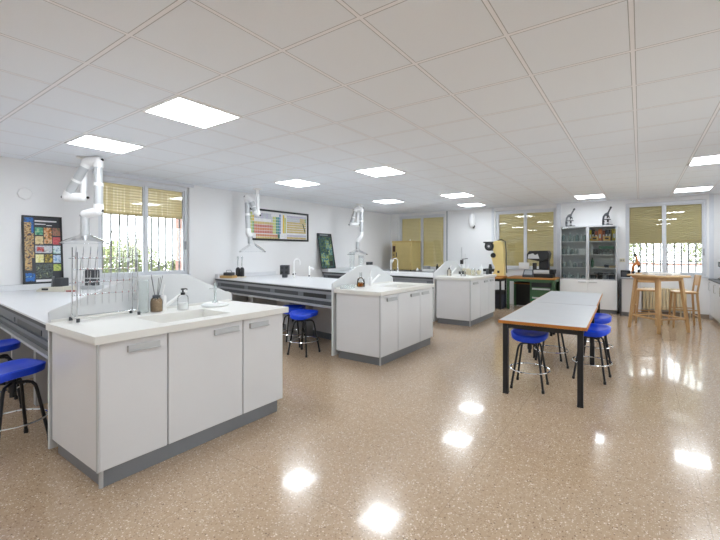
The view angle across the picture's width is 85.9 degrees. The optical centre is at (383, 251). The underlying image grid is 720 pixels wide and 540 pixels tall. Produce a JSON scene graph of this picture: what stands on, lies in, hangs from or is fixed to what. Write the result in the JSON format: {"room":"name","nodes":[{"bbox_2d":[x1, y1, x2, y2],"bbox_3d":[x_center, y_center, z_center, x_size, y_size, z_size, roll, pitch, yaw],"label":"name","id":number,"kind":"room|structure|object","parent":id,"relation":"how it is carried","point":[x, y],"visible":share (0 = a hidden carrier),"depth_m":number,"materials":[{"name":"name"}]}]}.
{"room":"science classroom","nodes":[
{"label":"science classroom","id":0,"kind":"room"},
{"bbox_2d":[0,156,390,286],"bbox_3d":[-3.516,0.066,7.405,0.250,2.740,13.650,0,0,34],"label":"wall","id":1,"kind":"structure","parent":0,"point":[216,235],"depth_m":7.44,"materials":[{"name":"paint"}]},
{"bbox_2d":[17,187,32,199],"bbox_3d":[-4.827,-0.784,5.190,0.016,0.170,0.170,0,0,34],"label":"air vent","id":2,"kind":"object","parent":1,"relation":"in","point":[24,193],"visible":1,"depth_m":5.18,"materials":[{"name":"paint"}]},
{"bbox_2d":[0,280,109,291],"bbox_3d":[-4.645,0.470,5.382,0.100,0.072,1.410,0,0,34],"label":"ledge","id":3,"kind":"object","parent":1,"relation":"attached to","point":[20,286],"visible":0.49,"depth_m":5.15,"materials":[{"name":"laminate"}]},
{"bbox_2d":[21,215,63,284],"bbox_3d":[-4.702,-0.031,5.323,0.092,0.928,0.434,0,0,34],"label":"framed poster","id":4,"kind":"object","parent":3,"relation":"on","point":[42,255],"visible":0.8,"depth_m":5.31,"materials":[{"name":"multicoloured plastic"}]},
{"bbox_2d":[92,170,193,187],"bbox_3d":[-3.961,-1.216,6.482,0.030,0.053,1.580,0,0,34],"label":"trim","id":5,"kind":"structure","parent":1,"relation":"attached to","point":[104,172],"depth_m":6.43,"materials":[{"name":"white paint"}]},
{"bbox_2d":[98,176,190,279],"bbox_3d":[-4.087,-0.384,6.572,0.320,1.640,1.470,0,0,34],"label":"window","id":6,"kind":"structure","parent":1,"relation":"in","point":[156,200],"depth_m":6.54,"materials":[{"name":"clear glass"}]},
{"bbox_2d":[103,182,181,218],"bbox_3d":[-4.116,-0.894,6.591,0.022,0.580,1.420,0,0,34],"label":"roller shutter","id":7,"kind":"object","parent":6,"relation":"attached to","point":[161,203],"depth_m":6.52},
{"bbox_2d":[215,271,275,277],"bbox_3d":[-2.856,0.470,8.077,0.100,0.072,1.420,0,0,34],"label":"ledge","id":8,"kind":"object","parent":1,"relation":"attached to","point":[267,272],"visible":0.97,"depth_m":8.21,"materials":[{"name":"laminate"}]},
{"bbox_2d":[250,208,308,241],"bbox_3d":[-2.374,-0.597,8.873,0.026,0.685,1.764,0,0,34],"label":"chart","id":9,"kind":"object","parent":1,"relation":"attached to","point":[272,225],"visible":0.9,"depth_m":8.84,"materials":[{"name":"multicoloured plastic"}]},
{"bbox_2d":[322,267,354,271],"bbox_3d":[-1.149,0.470,10.539,0.220,0.072,1.350,0,0,34],"label":"ledge","id":10,"kind":"object","parent":1,"relation":"attached to","point":[343,268],"visible":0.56,"depth_m":10.27,"materials":[{"name":"laminate"}]},
{"bbox_2d":[317,233,335,268],"bbox_3d":[-1.500,-0.024,10.058,0.184,0.917,0.544,0,0,34],"label":"framed poster","id":11,"kind":"object","parent":10,"relation":"on","point":[325,244],"visible":1,"depth_m":10.05,"materials":[{"name":"green paper"}]},
{"bbox_2d":[0,0,719,213],"bbox_3d":[0.184,-1.292,4.798,8.800,0.100,13.400,0,0,34],"label":"ceiling","id":12,"kind":"structure","parent":0,"point":[501,103],"depth_m":2.97,"materials":[{"name":"tile"}]},
{"bbox_2d":[58,156,109,243],"bbox_3d":[-3.873,-0.673,5.000,0.537,1.144,0.537,0,0,34],"label":"extraction arm","id":13,"kind":"object","parent":12,"relation":"hanging from","point":[80,177],"visible":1,"depth_m":4.96},
{"bbox_2d":[59,233,109,243],"bbox_3d":[-3.873,-0.175,5.000,0.525,0.137,0.525,0,0,34],"label":"hood","id":14,"kind":"object","parent":13,"relation":"attached to","point":[79,237],"depth_m":4.90,"materials":[{"name":"plastic"}]},
{"bbox_2d":[64,133,145,153],"bbox_3d":[-3.211,-1.237,4.455,0.596,0.014,0.596,0,0,34],"label":"recessed light","id":15,"kind":"object","parent":12,"relation":"in","point":[84,140],"visible":1,"depth_m":4.43,"materials":[{"name":"white plastic"}]},
{"bbox_2d":[141,95,242,128],"bbox_3d":[-1.711,-1.237,3.460,0.596,0.014,0.596,0,0,34],"label":"recessed light","id":16,"kind":"object","parent":12,"relation":"in","point":[178,108],"visible":1,"depth_m":3.42,"materials":[{"name":"white plastic"}]},
{"bbox_2d":[239,188,265,251],"bbox_3d":[-2.589,-0.619,7.600,0.511,1.246,0.511,0,0,34],"label":"extraction arm","id":17,"kind":"object","parent":12,"relation":"hanging from","point":[249,201],"visible":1,"depth_m":7.56},
{"bbox_2d":[239,244,265,251],"bbox_3d":[-2.589,-0.093,7.600,0.499,0.182,0.499,0,0,34],"label":"hood","id":18,"kind":"object","parent":17,"relation":"attached to","point":[248,245],"depth_m":7.52,"materials":[{"name":"plastic"}]},
{"bbox_2d":[274,179,320,186],"bbox_3d":[-1.552,-1.237,6.955,0.596,0.014,0.596,0,0,34],"label":"recessed light","id":19,"kind":"object","parent":12,"relation":"in","point":[293,182],"visible":1,"depth_m":6.96,"materials":[{"name":"white plastic"}]},
{"bbox_2d":[347,204,367,254],"bbox_3d":[-0.686,-0.584,9.997,0.537,1.316,0.537,0,0,34],"label":"extraction arm","id":20,"kind":"object","parent":12,"relation":"hanging from","point":[359,210],"visible":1,"depth_m":9.96},
{"bbox_2d":[347,249,367,254],"bbox_3d":[-0.686,-0.008,9.997,0.525,0.152,0.525,0,0,34],"label":"hood","id":21,"kind":"object","parent":20,"relation":"attached to","point":[355,250],"depth_m":9.88,"materials":[{"name":"plastic"}]},
{"bbox_2d":[353,166,406,176],"bbox_3d":[-0.052,-1.237,5.959,0.596,0.014,0.596,0,0,34],"label":"recessed light","id":22,"kind":"object","parent":12,"relation":"in","point":[380,171],"visible":1,"depth_m":5.92,"materials":[{"name":"white plastic"}]},
{"bbox_2d":[373,199,403,203],"bbox_3d":[0.107,-1.237,9.454,0.596,0.014,0.596,0,0,34],"label":"recessed light","id":23,"kind":"object","parent":12,"relation":"in","point":[386,201],"visible":0.98,"depth_m":9.45,"materials":[{"name":"white plastic"}]},
{"bbox_2d":[375,200,400,202],"bbox_3d":[0.107,-1.238,9.454,0.550,0.008,0.550,0,0,34],"label":"diffuser","id":24,"kind":"object","parent":23,"relation":"attached to","point":[379,201],"depth_m":9.45,"materials":[{"name":"white plastic"}]},
{"bbox_2d":[440,192,473,197],"bbox_3d":[1.607,-1.237,8.459,0.596,0.014,0.596,0,0,34],"label":"recessed light","id":25,"kind":"object","parent":12,"relation":"in","point":[464,194],"visible":1,"depth_m":8.44,"materials":[{"name":"white plastic"}]},
{"bbox_2d":[456,203,485,206],"bbox_3d":[2.303,-1.237,10.157,0.596,0.014,0.596,0,0,34],"label":"recessed light","id":26,"kind":"object","parent":12,"relation":"in","point":[468,204],"visible":0.97,"depth_m":10.05,"materials":[{"name":"white plastic"}]},
{"bbox_2d":[573,194,605,198],"bbox_3d":[4.602,-1.237,8.631,0.596,0.014,0.596,0,0,34],"label":"recessed light","id":27,"kind":"object","parent":12,"relation":"in","point":[591,195],"visible":1,"depth_m":8.59,"materials":[{"name":"white plastic"}]},
{"bbox_2d":[673,186,713,192],"bbox_3d":[6.102,-1.237,7.636,0.596,0.014,0.596,0,0,34],"label":"recessed light","id":28,"kind":"object","parent":12,"relation":"in","point":[702,188],"visible":1,"depth_m":7.63,"materials":[{"name":"white plastic"}]},
{"bbox_2d":[687,154,719,165],"bbox_3d":[4.443,-1.237,5.136,0.596,0.014,0.596,0,0,34],"label":"recessed light","id":29,"kind":"object","parent":12,"relation":"in","point":[708,159],"visible":1,"depth_m":5.21,"materials":[{"name":"white plastic"}]},
{"bbox_2d":[0,304,719,539],"bbox_3d":[0.177,1.496,4.833,9.250,0.120,13.850,0,0,34],"label":"floor","id":30,"kind":"structure","parent":0,"point":[427,442],"depth_m":2.66,"materials":[{"name":"stone"}]},
{"bbox_2d":[0,339,25,407],"bbox_3d":[-3.565,1.137,3.543,0.415,0.600,0.415,0,0,39],"label":"stool","id":31,"kind":"object","parent":30,"relation":"on","point":[6,345],"visible":0.62,"depth_m":3.56,"materials":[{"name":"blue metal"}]},
{"bbox_2d":[0,358,47,440],"bbox_3d":[-2.757,1.137,2.862,0.415,0.600,0.415,0,0,22],"label":"stool","id":32,"kind":"object","parent":30,"relation":"on","point":[11,371],"visible":0.95,"depth_m":2.89,"materials":[{"name":"blue plastic"}]},
{"bbox_2d":[0,285,108,405],"bbox_3d":[-3.342,0.971,4.377,3.462,0.930,1.436,0,0,38],"label":"lab bench","id":33,"kind":"object","parent":30,"relation":"on","point":[23,313],"visible":0.27,"depth_m":3.65,"materials":[{"name":"laminate"}]},
{"bbox_2d":[36,276,74,291],"bbox_3d":[-4.237,0.410,5.008,0.340,0.192,0.242,0,0,-2],"label":"laboratory balance","id":34,"kind":"object","parent":33,"relation":"on","point":[57,284],"visible":0.88,"depth_m":4.95,"materials":[{"name":"grey plastic"}]},
{"bbox_2d":[80,268,103,288],"bbox_3d":[-3.988,0.363,5.276,0.220,0.285,0.160,0,0,2],"label":"instrument","id":35,"kind":"object","parent":33,"relation":"on","point":[87,272],"visible":0.7,"depth_m":5.24,"materials":[{"name":"metal"}]},
{"bbox_2d":[52,313,282,488],"bbox_3d":[-1.625,0.993,3.114,0.787,0.887,1.439,0,0,34],"label":"base cabinet","id":36,"kind":"object","parent":30,"relation":"on","point":[121,409],"visible":0.89,"depth_m":2.65,"materials":[{"name":"laminate"}]},
{"bbox_2d":[46,299,288,344],"bbox_3d":[-1.629,0.562,3.118,0.833,0.159,1.497,0,0,34],"label":"countertop","id":37,"kind":"structure","parent":36,"relation":"on","point":[99,329],"depth_m":2.85,"materials":[{"name":"white stone"}]},
{"bbox_2d":[69,247,140,322],"bbox_3d":[-2.125,0.231,2.947,0.157,0.540,0.431,0,0,34],"label":"rack","id":38,"kind":"object","parent":37,"relation":"on","point":[76,258],"visible":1,"depth_m":2.90,"materials":[{"name":"silver metal"}]},
{"bbox_2d":[48,274,231,448],"bbox_3d":[-1.982,0.803,3.367,0.022,1.206,1.482,0,0,34],"label":"panel","id":39,"kind":"object","parent":37,"relation":"attached to","point":[198,291],"visible":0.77,"depth_m":3.21,"materials":[{"name":"laminate"}]},
{"bbox_2d":[150,275,162,311],"bbox_3d":[-1.904,0.346,3.233,0.093,0.310,0.091,0,0,-33],"label":"reed diffuser","id":40,"kind":"object","parent":37,"relation":"on","point":[156,305],"visible":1,"depth_m":3.21,"materials":[{"name":"brown glass"}]},
{"bbox_2d":[161,285,186,310],"bbox_3d":[-1.841,0.390,3.373,0.068,0.221,0.224,0,0,45],"label":"sink faucet","id":41,"kind":"object","parent":37,"relation":"on","point":[166,304],"visible":0.79,"depth_m":3.32,"materials":[{"name":"white metal"}]},
{"bbox_2d":[177,288,187,309],"bbox_3d":[-1.743,0.408,3.350,0.086,0.186,0.091,0,0,34],"label":"soap dispenser","id":42,"kind":"object","parent":37,"relation":"on","point":[182,305],"visible":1,"depth_m":3.33,"materials":[{"name":"clear plastic"}]},
{"bbox_2d":[154,314,210,322],"bbox_3d":[-1.573,0.596,3.055,0.418,0.092,0.568,0,0,34],"label":"basin","id":43,"kind":"object","parent":37,"relation":"in","point":[184,316],"depth_m":3.21,"materials":[{"name":"white ceramic"}]},
{"bbox_2d":[201,301,228,307],"bbox_3d":[-1.569,0.394,3.586,0.236,0.215,0.236,0,0,34],"label":"stand","id":44,"kind":"object","parent":37,"relation":"on","point":[216,303],"visible":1,"depth_m":3.52,"materials":[{"name":"plastic"}]},
{"bbox_2d":[215,274,336,341],"bbox_3d":[-1.589,0.971,6.981,3.609,0.930,1.448,0,0,41],"label":"lab bench","id":45,"kind":"object","parent":30,"relation":"on","point":[315,293],"visible":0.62,"depth_m":6.42,"materials":[{"name":"laminate"}]},
{"bbox_2d":[220,270,236,277],"bbox_3d":[-3.010,0.425,7.471,0.260,0.162,0.180,0,0,11],"label":"wooden tray","id":46,"kind":"object","parent":45,"relation":"on","point":[226,274],"visible":0.99,"depth_m":7.42,"materials":[{"name":"brown wood"}]},
{"bbox_2d":[236,256,245,277],"bbox_3d":[-2.864,0.296,7.674,0.200,0.420,0.140,0,0,11],"label":"stand","id":47,"kind":"object","parent":45,"relation":"on","point":[239,271],"visible":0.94,"depth_m":7.64,"materials":[{"name":"black plastic"}]},
{"bbox_2d":[280,265,289,277],"bbox_3d":[-1.962,0.384,7.636,0.170,0.245,0.117,0,0,-1],"label":"post","id":48,"kind":"object","parent":45,"relation":"on","point":[284,269],"visible":1,"depth_m":7.58,"materials":[{"name":"grey plastic"}]},
{"bbox_2d":[283,305,306,347],"bbox_3d":[-1.410,1.137,5.977,0.415,0.600,0.415,0,0,5],"label":"stool","id":49,"kind":"object","parent":30,"relation":"on","point":[291,307],"visible":0.49,"depth_m":5.94,"materials":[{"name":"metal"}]},
{"bbox_2d":[287,309,320,357],"bbox_3d":[-1.134,1.137,5.470,0.415,0.600,0.415,0,0,25],"label":"stool","id":50,"kind":"object","parent":30,"relation":"on","point":[302,315],"visible":1,"depth_m":5.41,"materials":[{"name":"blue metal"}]},
{"bbox_2d":[322,270,432,283],"bbox_3d":[0.074,0.971,9.487,3.593,0.930,1.389,0,0,41],"label":"lab bench","id":51,"kind":"object","parent":30,"relation":"on","point":[401,276],"visible":0.25,"depth_m":8.49,"materials":[{"name":"laminate"}]},
{"bbox_2d":[336,287,432,365],"bbox_3d":[0.069,0.993,5.630,0.747,0.887,1.462,0,0,34],"label":"base cabinet","id":52,"kind":"object","parent":30,"relation":"on","point":[376,330],"visible":0.93,"depth_m":5.11,"materials":[{"name":"laminate"}]},
{"bbox_2d":[334,281,434,295],"bbox_3d":[0.059,0.562,5.638,0.778,0.159,1.520,0,0,34],"label":"countertop","id":53,"kind":"structure","parent":52,"relation":"on","point":[388,287],"depth_m":5.29,"materials":[{"name":"white stone"}]},
{"bbox_2d":[357,272,364,286],"bbox_3d":[-0.333,0.399,5.538,0.120,0.205,0.120,0,0,34],"label":"flask","id":54,"kind":"object","parent":53,"relation":"on","point":[359,284],"visible":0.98,"depth_m":5.50,"materials":[{"name":"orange glass"}]},
{"bbox_2d":[331,265,392,355],"bbox_3d":[-0.279,0.803,5.859,0.022,1.206,1.535,0,0,34],"label":"panel","id":55,"kind":"object","parent":53,"relation":"attached to","point":[350,278],"visible":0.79,"depth_m":5.59,"materials":[{"name":"laminate"}]},
{"bbox_2d":[368,272,379,284],"bbox_3d":[-0.146,0.390,5.855,0.068,0.221,0.224,0,0,45],"label":"sink faucet","id":56,"kind":"object","parent":53,"relation":"on","point":[371,281],"visible":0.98,"depth_m":5.79,"materials":[{"name":"white metal"}]},
{"bbox_2d":[383,269,485,273],"bbox_3d":[1.438,1.006,11.588,3.360,0.860,0.660,0,0,34],"label":"countertop","id":57,"kind":"structure","parent":30,"relation":"on","point":[388,269],"depth_m":11.97,"materials":[{"name":"laminate"}]},
{"bbox_2d":[392,240,420,270],"bbox_3d":[0.695,0.095,12.059,0.708,0.962,0.624,0,0,34],"label":"oven","id":58,"kind":"object","parent":57,"relation":"on","point":[408,253],"visible":0.96,"depth_m":11.83,"materials":[{"name":"yellow metal"}]},
{"bbox_2d":[436,277,494,326],"bbox_3d":[1.778,0.993,8.205,0.747,0.887,1.482,0,0,34],"label":"base cabinet","id":59,"kind":"object","parent":30,"relation":"on","point":[458,302],"visible":0.98,"depth_m":7.65,"materials":[{"name":"laminate"}]},
{"bbox_2d":[435,273,496,280],"bbox_3d":[1.768,0.562,8.213,0.778,0.159,1.540,0,0,34],"label":"countertop","id":60,"kind":"structure","parent":59,"relation":"on","point":[455,276],"depth_m":7.87,"materials":[{"name":"white stone"}]},
{"bbox_2d":[433,261,460,321],"bbox_3d":[1.430,0.803,8.434,0.022,1.206,1.555,0,0,34],"label":"panel","id":61,"kind":"object","parent":60,"relation":"attached to","point":[442,270],"visible":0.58,"depth_m":8.07,"materials":[{"name":"laminate"}]},
{"bbox_2d":[457,247,467,274],"bbox_3d":[1.683,0.201,8.293,0.212,0.600,0.120,0,0,34],"label":"stand","id":62,"kind":"object","parent":60,"relation":"on","point":[461,260],"visible":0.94,"depth_m":8.29,"materials":[{"name":"grey metal"}]},
{"bbox_2d":[495,290,506,308],"bbox_3d":[2.953,1.208,9.874,0.344,0.455,0.344,0,0,34],"label":"waste bin","id":63,"kind":"object","parent":30,"relation":"on","point":[503,292],"visible":0.7,"depth_m":9.75,"materials":[{"name":"black plastic"}]},
{"bbox_2d":[495,276,507,309],"bbox_3d":[2.859,1.036,9.931,0.500,0.800,0.550,0,0,34],"label":"side table","id":64,"kind":"object","parent":30,"relation":"on","point":[499,279],"visible":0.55,"depth_m":9.62,"materials":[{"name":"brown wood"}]},
{"bbox_2d":[478,239,506,276],"bbox_3d":[2.788,0.153,9.963,0.747,0.967,0.276,0,0,34],"label":"instrument","id":65,"kind":"object","parent":64,"relation":"on","point":[498,247],"visible":0.84,"depth_m":9.81,"materials":[{"name":"yellow metal"}]},
{"bbox_2d":[509,329,550,393],"bbox_3d":[1.557,1.137,4.127,0.415,0.600,0.415,0,0,31],"label":"stool","id":66,"kind":"object","parent":30,"relation":"on","point":[528,337],"visible":0.94,"depth_m":4.07,"materials":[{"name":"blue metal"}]},
{"bbox_2d":[506,275,559,308],"bbox_3d":[3.791,1.036,9.798,1.160,0.800,0.760,0,0,34],"label":"workbench","id":67,"kind":"object","parent":30,"relation":"on","point":[526,289],"visible":0.82,"depth_m":9.69,"materials":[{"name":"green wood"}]},
{"bbox_2d":[522,251,555,277],"bbox_3d":[3.894,0.301,9.682,0.720,0.670,0.440,0,0,34],"label":"instrument","id":68,"kind":"object","parent":67,"relation":"on","point":[544,271],"visible":0.99,"depth_m":9.56,"materials":[{"name":"black plastic"}]},
{"bbox_2d":[498,302,597,407],"bbox_3d":[1.936,1.061,4.405,0.800,0.750,1.660,0,0,32],"label":"work table","id":69,"kind":"object","parent":30,"relation":"on","point":[571,319],"visible":0.92,"depth_m":3.91,"materials":[{"name":"grey laminate"}]},
{"bbox_2d":[534,332,568,368],"bbox_3d":[2.140,1.137,4.941,0.415,0.600,0.415,0,0,11],"label":"stool","id":70,"kind":"object","parent":30,"relation":"on","point":[551,334],"visible":0.32,"depth_m":4.84,"materials":[{"name":"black metal"}]},
{"bbox_2d":[532,291,602,338],"bbox_3d":[2.826,1.061,5.864,0.800,0.750,1.740,0,0,32],"label":"work table","id":71,"kind":"object","parent":30,"relation":"on","point":[560,297],"visible":0.51,"depth_m":5.68,"materials":[{"name":"grey laminate"}]},
{"bbox_2d":[560,225,617,313],"bbox_3d":[4.976,0.405,9.399,1.225,2.062,0.409,0,0,34],"label":"tall cabinet","id":72,"kind":"object","parent":30,"relation":"on","point":[608,287],"visible":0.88,"depth_m":9.35,"materials":[{"name":"laminate"}]},
{"bbox_2d":[565,208,574,226],"bbox_3d":[4.642,-0.856,9.618,0.228,0.464,0.158,0,0,31],"label":"microscope","id":73,"kind":"object","parent":72,"relation":"on","point":[569,215],"visible":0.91,"depth_m":9.60,"materials":[{"name":"grey metal"}]},
{"bbox_2d":[598,229,601,240],"bbox_3d":[5.200,-0.399,9.281,0.070,0.280,0.222,0,0,34],"label":"binder","id":74,"kind":"object","parent":72,"relation":"on","point":[599,230],"visible":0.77,"depth_m":9.19,"materials":[{"name":"orange paint"}]},
{"bbox_2d":[599,246,613,248],"bbox_3d":[5.260,-0.104,9.135,0.310,0.070,0.130,0,0,34],"label":"box","id":75,"kind":"object","parent":72,"relation":"in","point":[600,247],"visible":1,"depth_m":9.08,"materials":[{"name":"plastic"}]},
{"bbox_2d":[602,206,612,224],"bbox_3d":[5.307,-0.851,9.177,0.217,0.455,0.152,0,0,25],"label":"microscope","id":76,"kind":"object","parent":72,"relation":"on","point":[607,213],"visible":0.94,"depth_m":9.15,"materials":[{"name":"grey metal"}]},
{"bbox_2d":[612,229,615,240],"bbox_3d":[5.438,-0.399,9.124,0.080,0.280,0.222,0,0,34],"label":"binder","id":77,"kind":"object","parent":72,"relation":"on","point":[613,230],"visible":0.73,"depth_m":9.03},
{"bbox_2d":[572,323,612,384],"bbox_3d":[2.371,1.137,4.404,0.415,0.600,0.415,0,0,39],"label":"stool","id":78,"kind":"object","parent":30,"relation":"on","point":[595,331],"visible":0.73,"depth_m":4.33,"materials":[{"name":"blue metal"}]},
{"bbox_2d":[584,313,612,363],"bbox_3d":[2.835,1.137,5.176,0.415,0.600,0.415,0,0,25],"label":"stool","id":79,"kind":"object","parent":30,"relation":"on","point":[600,318],"visible":0.4,"depth_m":5.03,"materials":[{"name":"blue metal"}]},
{"bbox_2d":[620,276,640,315],"bbox_3d":[5.649,1.004,8.817,0.420,0.865,0.620,0,0,34],"label":"base cabinet","id":80,"kind":"object","parent":30,"relation":"on","point":[626,283],"depth_m":8.64,"materials":[{"name":"laminate"}]},
{"bbox_2d":[621,270,630,276],"bbox_3d":[5.539,0.496,8.851,0.190,0.150,0.244,0,0,34],"label":"appliance","id":81,"kind":"object","parent":80,"relation":"on","point":[624,273],"visible":0.88,"depth_m":8.76,"materials":[{"name":"plastic"}]},
{"bbox_2d":[631,253,641,277],"bbox_3d":[5.662,0.301,8.605,0.254,0.539,0.178,0,0,28],"label":"microscope","id":82,"kind":"object","parent":80,"relation":"on","point":[637,262],"visible":0.8,"depth_m":8.61,"materials":[{"name":"orange plastic"}]},
{"bbox_2d":[633,273,662,324],"bbox_3d":[5.367,0.937,7.869,0.461,1.002,0.450,0,0,28],"label":"bar chair","id":83,"kind":"object","parent":30,"relation":"on","point":[636,304],"visible":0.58,"depth_m":7.79,"materials":[{"name":"brown wood"}]},
{"bbox_2d":[627,274,690,333],"bbox_3d":[5.047,0.931,7.116,0.840,1.016,0.840,0,0,-11],"label":"table","id":84,"kind":"object","parent":30,"relation":"on","point":[657,279],"visible":0.84,"depth_m":6.89,"materials":[{"name":"brown wood"}]},
{"bbox_2d":[642,272,660,274],"bbox_3d":[4.975,0.401,7.188,0.212,0.042,0.292,0,0,16],"label":"magazine","id":85,"kind":"object","parent":84,"relation":"on","point":[645,273],"visible":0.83,"depth_m":7.08,"materials":[{"name":"white paper"}]},
{"bbox_2d":[642,287,690,317],"bbox_3d":[6.325,1.126,8.659,0.881,0.620,0.085,0,0,34],"label":"radiator","id":86,"kind":"object","parent":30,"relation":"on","point":[647,296],"visible":0.71,"depth_m":8.64,"materials":[{"name":"beige metal"}]},
{"bbox_2d":[668,274,701,329],"bbox_3d":[5.775,0.937,7.426,0.450,1.002,0.461,0,0,27],"label":"bar chair","id":87,"kind":"object","parent":30,"relation":"on","point":[697,278],"visible":0.99,"depth_m":7.34,"materials":[{"name":"brown wood"}]},
{"bbox_2d":[708,278,719,324],"bbox_3d":[6.095,1.004,6.385,0.686,0.865,4.180,0,0,34],"label":"base cabinet","id":88,"kind":"object","parent":30,"relation":"on","point":[714,283],"depth_m":7.64,"materials":[{"name":"white laminate"}]},
{"bbox_2d":[708,278,719,283],"bbox_3d":[6.101,0.586,6.380,0.670,0.030,4.180,0,0,34],"label":"countertop","id":89,"kind":"structure","parent":88,"relation":"on","point":[717,281],"depth_m":7.71,"materials":[{"name":"grey plastic"}]},
{"bbox_2d":[391,194,719,318],"bbox_3d":[3.959,0.066,10.485,8.800,2.740,0.250,0,0,34],"label":"wall","id":90,"kind":"structure","parent":0,"point":[460,234],"depth_m":9.80,"materials":[{"name":"paint"}]},
{"bbox_2d":[399,214,444,269],"bbox_3d":[1.199,-0.301,12.258,1.680,1.734,0.192,0,0,34],"label":"window","id":91,"kind":"structure","parent":90,"relation":"in","point":[427,229],"depth_m":12.23,"materials":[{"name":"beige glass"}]},
{"bbox_2d":[446,211,446,260],"bbox_3d":[1.904,-0.333,11.675,0.030,1.818,0.030,0,0,11],"label":"trim","id":92,"kind":"structure","parent":90,"relation":"attached to","point":[446,211],"depth_m":11.67,"materials":[{"name":"white paint"}]},
{"bbox_2d":[468,213,475,228],"bbox_3d":[2.547,-0.895,11.161,0.210,0.438,0.184,0,0,34],"label":"wall speaker","id":93,"kind":"object","parent":90,"relation":"attached to","point":[472,219],"visible":1,"depth_m":11.10,"materials":[{"name":"white plastic"}]},
{"bbox_2d":[492,208,493,273],"bbox_3d":[3.073,-0.303,10.905,0.060,1.878,0.030,0,0,34],"label":"trim","id":94,"kind":"structure","parent":90,"relation":"attached to","point":[492,208],"depth_m":10.89,"materials":[{"name":"white paint"}]},
{"bbox_2d":[496,208,555,269],"bbox_3d":[3.840,-0.331,10.505,1.620,1.634,0.192,0,0,34],"label":"window","id":95,"kind":"structure","parent":90,"relation":"in","point":[523,231],"depth_m":10.53,"materials":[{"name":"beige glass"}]},
{"bbox_2d":[519,262,529,268],"bbox_3d":[3.798,0.372,10.460,0.264,0.168,0.094,0,0,34],"label":"box","id":96,"kind":"object","parent":95,"relation":"on","point":[522,265],"visible":1,"depth_m":10.42,"materials":[{"name":"white cardboard"}]},
{"bbox_2d":[556,204,560,276],"bbox_3d":[4.502,0.097,9.947,0.100,2.678,0.045,0,0,34],"label":"trim","id":97,"kind":"structure","parent":90,"relation":"attached to","point":[558,206],"depth_m":9.93,"materials":[{"name":"white paint"}]},
{"bbox_2d":[626,199,707,277],"bbox_3d":[6.429,-0.304,8.863,1.530,1.720,0.320,0,0,34],"label":"window","id":98,"kind":"structure","parent":90,"relation":"in","point":[663,223],"depth_m":8.83,"materials":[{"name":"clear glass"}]},
{"bbox_2d":[629,243,701,271],"bbox_3d":[6.510,-0.309,8.984,1.490,1.710,0.030,0,0,34],"label":"security grille","id":99,"kind":"object","parent":98,"relation":"attached to","point":[633,260],"depth_m":8.95,"materials":[{"name":"metal"}]},
{"bbox_2d":[630,204,701,243],"bbox_3d":[6.448,-0.669,8.891,1.480,0.950,0.022,0,0,34],"label":"roller shutter","id":100,"kind":"object","parent":98,"relation":"attached to","point":[683,222],"depth_m":8.84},
{"bbox_2d":[641,311,708,318],"bbox_3d":[6.324,1.393,8.754,1.615,0.085,0.018,0,0,34],"label":"baseboard","id":101,"kind":"structure","parent":90,"relation":"attached to","point":[706,316],"depth_m":8.55,"materials":[{"name":"stone"}]},
{"bbox_2d":[709,194,713,278],"bbox_3d":[7.025,-0.328,8.282,0.075,1.828,0.030,0,0,34],"label":"trim","id":102,"kind":"structure","parent":90,"relation":"attached to","point":[711,196],"depth_m":8.27,"materials":[{"name":"white paint"}]},
{"label":"outside","id":103,"kind":"structure","parent":0,"visible":0},
{"bbox_3d":[6.213,1.796,13.880,55.000,0.120,50.000,0,0,34],"label":"ground","id":104,"kind":"structure","parent":103,"visible":0},
{"bbox_2d":[103,230,168,272],"bbox_3d":[-7.397,0.684,10.939,2.238,2.619,2.406,0,0,34],"label":"tree","id":105,"kind":"object","parent":104,"relation":"on","point":[114,248],"visible":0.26,"depth_m":10.74,"materials":[{"name":"green plant"}]},
{"bbox_2d":[157,255,175,270],"bbox_3d":[-6.819,0.935,13.041,1.903,1.854,1.735,0,0,40],"label":"tree","id":106,"kind":"object","parent":104,"relation":"on","point":[169,261],"visible":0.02,"depth_m":12.73,"materials":[{"name":"green plant"}]},
{"bbox_2d":[176,203,181,269],"bbox_3d":[-4.046,0.136,7.919,0.300,3.200,0.300,0,0,34],"label":"brick pillar","id":107,"kind":"structure","parent":104,"relation":"on","point":[181,203],"depth_m":7.77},
{"bbox_2d":[629,244,657,262],"bbox_3d":[8.694,-0.235,14.889,3.030,3.950,3.239,0,0,9],"label":"hedge","id":108,"kind":"object","parent":104,"relation":"on","point":[630,245],"visible":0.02,"depth_m":14.18,"materials":[{"name":"green plant"}]},
{"bbox_2d":[629,263,701,271],"bbox_3d":[8.228,1.036,11.672,8.000,1.400,0.210,0,0,34],"label":"wall","id":109,"kind":"structure","parent":104,"relation":"on","point":[643,265],"depth_m":11.39,"materials":[{"name":"white paint"}]},
{"bbox_2d":[657,243,701,263],"bbox_3d":[11.630,-0.215,13.391,3.470,3.910,3.166,0,0,-27],"label":"hedge","id":110,"kind":"object","parent":104,"relation":"on","point":[699,248],"visible":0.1,"depth_m":13.81,"materials":[{"name":"green plant"}]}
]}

